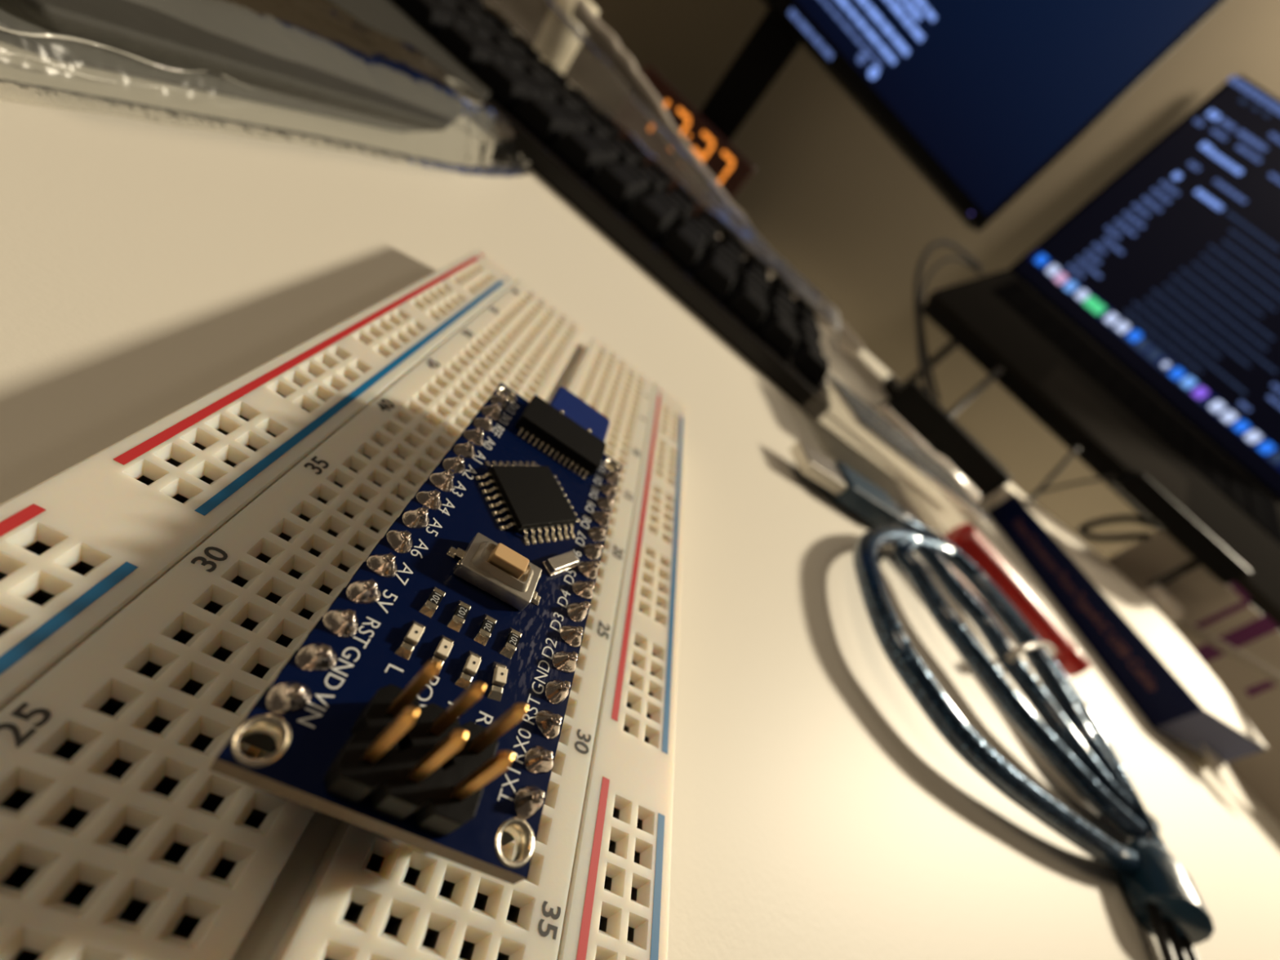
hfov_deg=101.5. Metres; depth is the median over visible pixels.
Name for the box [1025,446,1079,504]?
cord
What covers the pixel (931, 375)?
cable
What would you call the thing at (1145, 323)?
laptop
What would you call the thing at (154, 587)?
breadboard
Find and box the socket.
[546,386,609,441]
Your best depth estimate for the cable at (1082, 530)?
0.34 m
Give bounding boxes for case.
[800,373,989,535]
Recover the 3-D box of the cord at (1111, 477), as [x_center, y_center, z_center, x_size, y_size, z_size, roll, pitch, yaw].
[0.307,0.004,0.372,0.027,0.044,0.005,36,30,-13]
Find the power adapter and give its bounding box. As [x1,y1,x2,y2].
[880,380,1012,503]
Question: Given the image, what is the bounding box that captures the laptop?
[927,75,1279,625]
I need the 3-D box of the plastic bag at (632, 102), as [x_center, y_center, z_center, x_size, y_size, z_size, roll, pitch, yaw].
[0.021,-0.188,0.295,0.330,0.040,0.045,39,29,-9]
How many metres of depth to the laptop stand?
0.42 m
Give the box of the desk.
[0,4,1279,959]
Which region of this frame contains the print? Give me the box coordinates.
[1013,519,1155,690]
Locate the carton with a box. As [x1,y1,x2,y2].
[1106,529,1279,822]
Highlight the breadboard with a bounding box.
[0,248,686,959]
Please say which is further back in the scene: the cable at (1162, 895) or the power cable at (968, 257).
the power cable at (968, 257)
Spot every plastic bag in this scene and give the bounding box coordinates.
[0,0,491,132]
[0,0,532,177]
[485,0,865,355]
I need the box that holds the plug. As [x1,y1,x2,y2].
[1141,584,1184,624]
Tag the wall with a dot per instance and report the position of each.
(827, 191)
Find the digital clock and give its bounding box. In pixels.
[612,63,755,218]
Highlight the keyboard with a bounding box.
[391,0,831,421]
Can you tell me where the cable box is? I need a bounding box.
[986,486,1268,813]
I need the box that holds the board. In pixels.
[209,382,622,884]
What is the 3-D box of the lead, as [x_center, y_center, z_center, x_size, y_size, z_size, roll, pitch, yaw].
[0.352,0.059,0.341,0.022,0.038,0.006,10,43,-45]
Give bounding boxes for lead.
[1146,558,1200,587]
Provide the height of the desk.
0.025 m
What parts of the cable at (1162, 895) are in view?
cable cord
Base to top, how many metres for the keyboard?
0.025 m
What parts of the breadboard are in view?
power rail, power rail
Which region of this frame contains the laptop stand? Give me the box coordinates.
[884,300,1279,630]
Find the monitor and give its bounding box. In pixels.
[585,0,1226,258]
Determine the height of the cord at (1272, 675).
0.024 m
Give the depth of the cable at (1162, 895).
0.13 m
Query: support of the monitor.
on the desk
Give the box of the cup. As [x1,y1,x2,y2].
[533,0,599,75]
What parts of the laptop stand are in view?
leg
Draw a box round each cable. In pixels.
[789,440,1214,959]
[913,240,982,399]
[920,257,984,401]
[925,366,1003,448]
[1076,514,1155,542]
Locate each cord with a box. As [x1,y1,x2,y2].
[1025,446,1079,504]
[1031,475,1114,494]
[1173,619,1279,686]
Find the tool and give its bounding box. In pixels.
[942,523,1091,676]
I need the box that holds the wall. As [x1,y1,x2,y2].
[483,0,1279,559]
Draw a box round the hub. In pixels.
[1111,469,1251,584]

